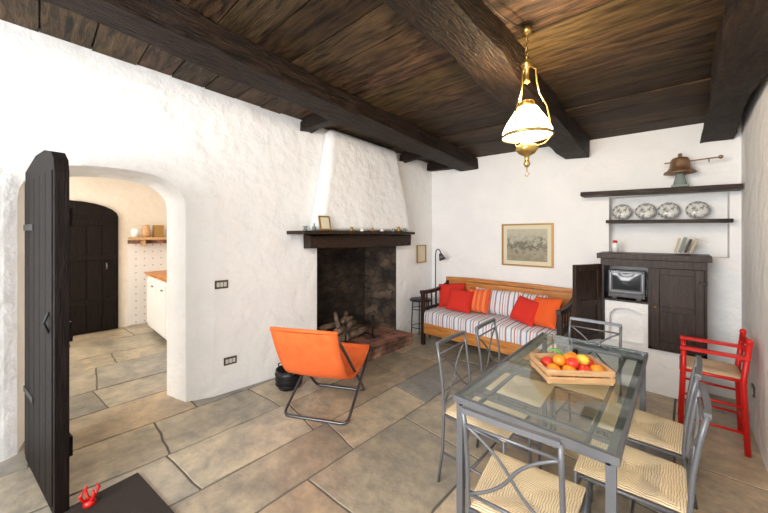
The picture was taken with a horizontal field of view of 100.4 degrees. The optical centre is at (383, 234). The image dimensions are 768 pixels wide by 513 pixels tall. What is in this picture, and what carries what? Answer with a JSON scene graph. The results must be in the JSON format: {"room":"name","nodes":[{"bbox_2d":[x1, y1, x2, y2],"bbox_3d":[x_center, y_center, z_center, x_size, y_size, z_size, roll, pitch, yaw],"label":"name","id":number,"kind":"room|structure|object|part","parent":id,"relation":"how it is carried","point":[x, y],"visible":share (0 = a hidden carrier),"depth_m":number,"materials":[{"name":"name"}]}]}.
{"room":"traditional dwelling","nodes":[
{"label":"traditional dwelling","id":0,"kind":"room"},
{"bbox_2d":[69,177,166,327],"bbox_3d":[-5.337,0.200,4.494,0.200,2.700,4.550,0,0,43],"label":"wall","id":1,"kind":"structure","parent":0,"point":[136,205],"depth_m":5.38,"materials":[{"name":"paint"}]},
{"bbox_2d":[69,200,117,335],"bbox_3d":[-4.772,0.505,4.857,0.119,2.070,1.150,0,0,43],"label":"kitchen door","id":2,"kind":"structure","parent":1,"relation":"in","point":[93,236],"depth_m":5.05,"materials":[{"name":"brown wood"}]},
{"bbox_2d":[128,240,166,324],"bbox_3d":[-4.088,0.810,5.675,0.030,1.440,0.720,0,0,43],"label":"tiles","id":3,"kind":"structure","parent":1,"relation":"attached to","point":[152,256],"depth_m":5.54,"materials":[{"name":"tile"}]},
{"bbox_2d":[128,237,166,245],"bbox_3d":[-3.970,0.115,5.566,0.289,0.150,0.720,0,0,43],"label":"shelf","id":4,"kind":"object","parent":1,"relation":"attached to","point":[142,239],"visible":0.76,"depth_m":5.37,"materials":[{"name":"brown wood"}]},
{"bbox_2d":[131,225,163,236],"bbox_3d":[-4.045,-0.067,5.481,0.163,0.210,0.475,0,0,32],"label":"jars","id":5,"kind":"object","parent":4,"relation":"on","point":[157,230],"visible":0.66,"depth_m":5.44,"materials":[{"name":"brown ceramic"}]},
{"bbox_2d":[0,20,431,461],"bbox_3d":[-1.938,-0.075,3.025,7.254,3.250,0.359,0,0,-43],"label":"wall","id":6,"kind":"structure","parent":0,"point":[232,176],"depth_m":3.02,"materials":[{"name":"paint"}]},
{"bbox_2d":[23,150,72,512],"bbox_3d":[-2.115,0.519,1.990,0.819,2.038,0.112,0,0,34],"label":"door","id":7,"kind":"structure","parent":6,"relation":"in","point":[48,214],"depth_m":1.81,"materials":[{"name":"brown wood"}]},
{"bbox_2d":[215,280,227,288],"bbox_3d":[-1.575,0.480,3.105,0.120,0.080,0.015,0,0,-43],"label":"light switch","id":8,"kind":"object","parent":6,"relation":"attached to","point":[220,284],"visible":1,"depth_m":3.10,"materials":[{"name":"brown"}]},
{"bbox_2d":[224,355,236,365],"bbox_3d":[-1.517,1.240,3.159,0.120,0.075,0.015,0,0,-43],"label":"wall outlet","id":9,"kind":"object","parent":6,"relation":"attached to","point":[233,359],"visible":1,"depth_m":3.15,"materials":[{"name":"brown"}]},
{"bbox_2d":[300,114,337,132],"bbox_3d":[-0.662,-1.246,3.494,0.690,0.141,0.178,0,0,43],"label":"joist","id":10,"kind":"object","parent":6,"relation":"in","point":[312,123],"depth_m":3.51,"materials":[{"name":"brown wood"}]},
{"bbox_2d":[399,152,424,162],"bbox_3d":[0.475,-1.147,4.636,0.571,0.118,0.136,0,0,43],"label":"joist","id":11,"kind":"object","parent":6,"relation":"in","point":[406,157],"depth_m":4.67,"materials":[{"name":"brown wood"}]},
{"bbox_2d":[416,245,425,262],"bbox_3d":[0.598,0.300,5.113,0.022,0.280,0.240,0,0,43],"label":"framed picture","id":12,"kind":"object","parent":6,"relation":"attached to","point":[420,249],"visible":1,"depth_m":5.10,"materials":[{"name":"brown paper"}]},
{"bbox_2d":[427,162,452,171],"bbox_3d":[0.923,-1.107,5.085,0.523,0.151,0.142,0,0,43],"label":"joist","id":13,"kind":"object","parent":6,"relation":"in","point":[434,166],"depth_m":5.10,"materials":[{"name":"brown wood"}]},
{"bbox_2d":[0,0,749,162],"bbox_3d":[-0.510,-1.394,1.768,4.350,0.619,7.504,0,0,43],"label":"ceiling","id":14,"kind":"structure","parent":0,"point":[616,67],"depth_m":2.31,"materials":[{"name":"brown wood"}]},
{"bbox_2d":[41,0,477,171],"bbox_3d":[-1.100,-1.277,2.290,0.356,0.592,7.038,0,0,43],"label":"ceiling beam","id":15,"kind":"structure","parent":14,"relation":"attached to","point":[172,27],"depth_m":2.31,"materials":[{"name":"brown wood"}]},
{"bbox_2d":[379,0,589,158],"bbox_3d":[-0.047,-1.236,1.317,0.327,0.633,7.041,0,0,43],"label":"ceiling beam","id":16,"kind":"structure","parent":14,"relation":"attached to","point":[479,42],"depth_m":1.99,"materials":[{"name":"brown wood"}]},
{"bbox_2d":[485,0,525,28],"bbox_3d":[0.634,-1.244,1.756,0.549,0.077,0.007,0,0,-38],"label":"cable","id":17,"kind":"object","parent":14,"relation":"attached to","point":[487,1],"visible":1,"depth_m":1.77,"materials":[{"name":"black metal"}]},
{"bbox_2d":[501,25,553,176],"bbox_3d":[0.870,-0.806,1.947,0.294,0.907,0.294,0,0,43],"label":"hanging lamp","id":18,"kind":"object","parent":14,"relation":"hanging from","point":[528,125],"visible":1,"depth_m":1.91,"materials":[{"name":"white glass"}]},
{"bbox_2d":[700,0,767,142],"bbox_3d":[0.831,-1.214,0.503,0.259,0.625,7.040,0,0,43],"label":"ceiling beam","id":19,"kind":"structure","parent":14,"relation":"attached to","point":[740,54],"depth_m":1.88,"materials":[{"name":"brown wood"}]},
{"bbox_2d":[0,323,767,512],"bbox_3d":[-1.618,1.609,3.148,8.150,0.121,9.101,0,0,43],"label":"floor","id":20,"kind":"structure","parent":0,"point":[236,451],"depth_m":2.38,"materials":[{"name":"stone"}]},
{"bbox_2d":[64,472,173,512],"bbox_3d":[-1.468,1.542,1.712,0.620,0.014,0.450,0,0,35],"label":"table","id":21,"kind":"object","parent":20,"relation":"on","point":[133,494],"visible":0.84,"depth_m":1.85,"materials":[{"name":"black"}]},
{"bbox_2d":[78,483,100,508],"bbox_3d":[-1.677,1.486,1.824,0.079,0.096,0.079,0,0,-22],"label":"figurine","id":22,"kind":"object","parent":21,"relation":"on","point":[89,501],"visible":1,"depth_m":1.81,"materials":[{"name":"red paint"}]},
{"bbox_2d":[145,270,166,339],"bbox_3d":[-3.083,1.075,4.840,1.760,0.950,0.560,0,0,43],"label":"kitchen cabinet","id":23,"kind":"object","parent":20,"relation":"on","point":[157,280],"depth_m":4.78,"materials":[{"name":"white wood"}]},
{"bbox_2d":[275,363,302,391],"bbox_3d":[-0.969,1.447,3.267,0.290,0.206,0.279,0,0,0],"label":"pot","id":24,"kind":"object","parent":20,"relation":"on","point":[286,381],"visible":0.69,"depth_m":3.16,"materials":[{"name":"black metal"}]},
{"bbox_2d":[270,327,371,424],"bbox_3d":[-0.521,1.139,2.898,0.604,0.819,0.905,0,0,14],"label":"armchair","id":25,"kind":"object","parent":20,"relation":"on","point":[311,353],"visible":1,"depth_m":2.59,"materials":[{"name":"orange fabric"}]},
{"bbox_2d":[317,246,413,362],"bbox_3d":[-0.421,0.785,4.394,1.026,1.530,1.480,0,0,43],"label":"fireplace","id":26,"kind":"object","parent":20,"relation":"on","point":[361,282],"depth_m":4.80,"materials":[{"name":"stone"}]},
{"bbox_2d":[317,311,368,341],"bbox_3d":[-0.541,1.216,4.346,0.377,0.376,0.721,0,0,29],"label":"firewood logs","id":27,"kind":"object","parent":26,"relation":"in","point":[354,330],"visible":0.88,"depth_m":4.28,"materials":[{"name":"brown wood"}]},
{"bbox_2d":[287,231,414,248],"bbox_3d":[-0.300,0.058,4.139,0.381,0.207,1.928,0,0,43],"label":"fireplace mantel","id":28,"kind":"object","parent":26,"relation":"attached to","point":[312,239],"depth_m":3.95,"materials":[{"name":"brown wood"}]},
{"bbox_2d":[303,223,315,230],"bbox_3d":[-0.803,-0.087,3.462,0.062,0.080,0.172,0,0,43],"label":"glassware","id":29,"kind":"object","parent":28,"relation":"on","point":[314,226],"visible":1,"depth_m":3.50,"materials":[{"name":"clear glass"}]},
{"bbox_2d":[318,216,330,230],"bbox_3d":[-0.670,-0.133,3.617,0.050,0.169,0.150,0,0,43],"label":"picture frame","id":30,"kind":"object","parent":28,"relation":"on","point":[324,221],"visible":1,"depth_m":3.60,"materials":[{"name":"brown"}]},
{"bbox_2d":[349,227,405,231],"bbox_3d":[-0.047,-0.082,4.198,0.056,0.070,1.056,0,0,43],"label":"ornaments","id":31,"kind":"object","parent":28,"relation":"on","point":[351,228],"visible":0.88,"depth_m":4.36,"materials":[{"name":"brown"}]},
{"bbox_3d":[-0.455,1.247,4.317,0.468,0.324,0.530,0,0,43],"label":"fire grate","id":32,"kind":"part","parent":26,"relation":"part of","materials":[{"name":"black metal"}]},
{"bbox_2d":[310,130,409,231],"bbox_3d":[-0.246,-0.668,4.233,1.588,1.236,0.211,0,0,-43],"label":"chimney breast","id":33,"kind":"object","parent":26,"relation":"on","point":[359,186],"visible":0.84,"depth_m":4.07,"materials":[{"name":"paint"}]},
{"bbox_2d":[410,297,430,337],"bbox_3d":[0.549,1.254,4.805,0.330,0.592,0.330,0,0,43],"label":"stool","id":34,"kind":"object","parent":20,"relation":"on","point":[413,299],"visible":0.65,"depth_m":4.79,"materials":[{"name":"black metal"}]},
{"bbox_2d":[435,249,445,307],"bbox_3d":[0.839,0.882,4.999,0.302,1.336,0.220,0,0,43],"label":"reading lamp","id":35,"kind":"object","parent":20,"relation":"on","point":[441,256],"visible":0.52,"depth_m":4.96,"materials":[{"name":"black metal"}]},
{"bbox_2d":[436,331,531,481],"bbox_3d":[0.611,1.115,1.996,0.472,0.873,0.409,0,0,43],"label":"dining chair","id":36,"kind":"object","parent":20,"relation":"on","point":[451,410],"visible":0.43,"depth_m":1.99,"materials":[{"name":"grey metal"}]},
{"bbox_2d":[420,276,577,359],"bbox_3d":[1.415,1.095,4.180,1.802,0.911,0.743,0,0,43],"label":"sofa","id":37,"kind":"object","parent":20,"relation":"on","point":[441,322],"visible":0.62,"depth_m":4.11,"materials":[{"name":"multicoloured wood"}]},
{"bbox_2d":[439,283,464,306],"bbox_3d":[1.010,0.896,4.774,0.430,0.365,0.212,0,0,23],"label":"throw pillow","id":38,"kind":"object","parent":37,"relation":"on","point":[444,293],"visible":0.48,"depth_m":4.75,"materials":[{"name":"red fabric"}]},
{"bbox_2d":[445,288,473,313],"bbox_3d":[1.063,0.919,4.492,0.378,0.304,0.210,0,0,34],"label":"throw pillow","id":39,"kind":"object","parent":37,"relation":"on","point":[458,300],"visible":1,"depth_m":4.43,"materials":[{"name":"red fabric"}]},
{"bbox_2d":[468,288,491,313],"bbox_3d":[1.299,0.905,4.438,0.205,0.327,0.373,0,0,-45],"label":"throw pillow","id":40,"kind":"object","parent":37,"relation":"on","point":[481,297],"visible":0.8,"depth_m":4.35,"materials":[{"name":"orange fabric"}]},
{"bbox_2d":[509,295,538,326],"bbox_3d":[1.723,0.921,3.895,0.214,0.315,0.373,0,0,-28],"label":"throw pillow","id":41,"kind":"object","parent":37,"relation":"on","point":[524,310],"visible":0.93,"depth_m":3.83,"materials":[{"name":"red fabric"}]},
{"bbox_2d":[534,296,562,328],"bbox_3d":[1.878,0.898,3.739,0.217,0.358,0.406,0,0,-23],"label":"throw pillow","id":42,"kind":"object","parent":37,"relation":"on","point":[545,316],"visible":0.79,"depth_m":3.63,"materials":[{"name":"orange fabric"}]},
{"bbox_2d":[475,318,555,468],"bbox_3d":[0.951,1.115,2.334,0.472,0.873,0.409,0,0,41],"label":"dining chair","id":43,"kind":"object","parent":20,"relation":"on","point":[536,393],"visible":0.78,"depth_m":2.29,"materials":[{"name":"beige wicker"}]},
{"bbox_2d":[461,406,586,512],"bbox_3d":[0.582,1.115,1.333,0.409,0.873,0.472,0,0,38],"label":"dining chair","id":44,"kind":"object","parent":20,"relation":"on","point":[507,484],"visible":1,"depth_m":1.29,"materials":[{"name":"beige wicker"}]},
{"bbox_2d":[453,332,647,512],"bbox_3d":[1.069,1.174,1.885,0.674,0.752,1.404,0,0,43],"label":"dining table","id":45,"kind":"object","parent":20,"relation":"on","point":[611,457],"visible":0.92,"depth_m":1.59,"materials":[{"name":"grey metal"}]},
{"bbox_2d":[530,348,615,385],"bbox_3d":[1.054,0.731,1.817,0.352,0.133,0.251,0,0,5],"label":"fruit basket","id":46,"kind":"object","parent":45,"relation":"on","point":[570,367],"visible":1,"depth_m":1.74,"materials":[{"name":"brown wood"}]},
{"bbox_2d":[550,316,621,446],"bbox_3d":[1.525,1.115,2.385,0.409,0.873,0.472,0,0,43],"label":"dining chair","id":47,"kind":"object","parent":20,"relation":"on","point":[594,392],"visible":0.44,"depth_m":2.35,"materials":[{"name":"grey metal"}]},
{"bbox_2d":[573,382,711,512],"bbox_3d":[1.185,1.115,1.493,0.472,0.873,0.409,0,0,42],"label":"dining chair","id":48,"kind":"object","parent":20,"relation":"on","point":[666,483],"visible":0.84,"depth_m":1.43,"materials":[{"name":"beige wicker"}]},
{"bbox_2d":[591,355,702,509],"bbox_3d":[1.500,1.115,1.840,0.472,0.873,0.409,0,0,45],"label":"dining chair","id":49,"kind":"object","parent":20,"relation":"on","point":[645,427],"visible":0.71,"depth_m":1.78,"materials":[{"name":"beige wicker"}]},
{"bbox_2d":[597,300,700,398],"bbox_3d":[2.714,1.119,3.317,0.800,0.862,0.356,0,0,43],"label":"ledge","id":50,"kind":"object","parent":20,"relation":"on","point":[662,367],"visible":0.63,"depth_m":3.25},
{"bbox_2d":[573,251,711,358],"bbox_3d":[2.548,0.650,3.195,1.018,0.920,0.749,0,0,43],"label":"base cabinet","id":51,"kind":"object","parent":50,"relation":"on","point":[676,300],"visible":0.92,"depth_m":3.06,"materials":[{"name":"brown wood"}]},
{"bbox_2d":[612,240,618,251],"bbox_3d":[2.565,0.123,3.553,0.064,0.130,0.064,0,0,43],"label":"storage jar","id":52,"kind":"object","parent":51,"relation":"on","point":[615,245],"visible":0.98,"depth_m":3.53,"materials":[{"name":"white ceramic"}]},
{"bbox_2d":[608,269,645,300],"bbox_3d":[2.577,0.514,3.382,0.300,0.301,0.314,0,0,43],"label":"television","id":53,"kind":"object","parent":51,"relation":"in","point":[621,283],"visible":1,"depth_m":3.27,"materials":[{"name":"grey plastic"}]},
{"bbox_2d":[674,237,698,252],"bbox_3d":[3.033,0.099,3.215,0.182,0.160,0.110,0,0,43],"label":"books","id":54,"kind":"object","parent":51,"relation":"on","point":[684,238],"visible":1,"depth_m":3.18,"materials":[{"name":"beige paper"}]},
{"bbox_2d":[677,329,753,457],"bbox_3d":[2.551,1.141,2.490,0.396,0.821,0.404,0,0,43],"label":"high chair","id":55,"kind":"object","parent":20,"relation":"on","point":[717,369],"visible":0.92,"depth_m":2.43,"materials":[{"name":"red paint"}]},
{"bbox_2d":[432,119,740,399],"bbox_3d":[2.161,-0.075,4.346,4.270,3.250,0.400,0,0,43],"label":"wall","id":56,"kind":"structure","parent":0,"point":[470,208],"depth_m":3.78,"materials":[{"name":"paint"}]},
{"bbox_2d":[502,223,553,267],"bbox_3d":[1.909,0.135,4.290,0.665,0.575,0.022,0,0,43],"label":"engraving","id":57,"kind":"object","parent":56,"relation":"attached to","point":[532,244],"visible":1,"depth_m":4.27,"materials":[{"name":"brown paper"}]},
{"bbox_2d":[580,183,742,197],"bbox_3d":[2.791,-0.452,3.334,1.251,0.082,0.246,0,0,43],"label":"wall shelf","id":58,"kind":"object","parent":56,"relation":"attached to","point":[723,187],"visible":1,"depth_m":3.19,"materials":[{"name":"brown wood"}]},
{"bbox_2d":[663,153,722,186],"bbox_3d":[2.982,-0.638,3.099,0.418,0.333,0.250,0,0,43],"label":"bell","id":59,"kind":"object","parent":58,"relation":"on","point":[680,166],"visible":0.99,"depth_m":3.12,"materials":[{"name":"orange metal"}]},
{"bbox_2d":[606,218,733,223],"bbox_3d":[2.930,-0.142,3.351,0.971,0.051,0.283,0,0,43],"label":"wall shelf","id":60,"kind":"object","parent":56,"relation":"attached to","point":[731,220],"visible":1,"depth_m":3.20,"materials":[{"name":"brown wood"}]},
{"bbox_2d":[612,204,631,218],"bbox_3d":[2.716,-0.264,3.658,0.181,0.175,0.060,0,0,44],"label":"decorative plate","id":61,"kind":"object","parent":60,"relation":"on","point":[622,211],"visible":1,"depth_m":3.64,"materials":[{"name":"white ceramic"}]},
{"bbox_2d":[635,203,655,218],"bbox_3d":[2.870,-0.261,3.515,0.181,0.175,0.060,0,0,44],"label":"decorative plate","id":62,"kind":"object","parent":60,"relation":"on","point":[643,211],"visible":1,"depth_m":3.50,"materials":[{"name":"white ceramic"}]},
{"bbox_2d":[657,202,679,218],"bbox_3d":[3.010,-0.258,3.386,0.181,0.175,0.060,0,0,41],"label":"decorative plate","id":63,"kind":"object","parent":60,"relation":"on","point":[668,210],"visible":1,"depth_m":3.38,"materials":[{"name":"white ceramic"}]},
{"bbox_2d":[685,201,709,217],"bbox_3d":[3.171,-0.255,3.237,0.181,0.175,0.060,0,0,44],"label":"decorative plate","id":64,"kind":"object","parent":60,"relation":"on","point":[698,209],"visible":1,"depth_m":3.23,"materials":[{"name":"white ceramic"}]},
{"bbox_2d":[741,72,767,471],"bbox_3d":[1.068,-0.075,0.278,0.350,3.250,7.058,0,0,43],"label":"wall","id":65,"kind":"structure","parent":0,"point":[754,120],"depth_m":2.36,"materials":[{"name":"paint"}]},
{"bbox_2d":[750,383,754,397],"bbox_3d":[2.849,1.200,2.473,0.015,0.080,0.090,0,0,43],"label":"wall outlet","id":66,"kind":"object","parent":65,"relation":"attached to","point":[752,387],"visible":1,"depth_m":2.45,"materials":[{"name":"brown"}]}
]}

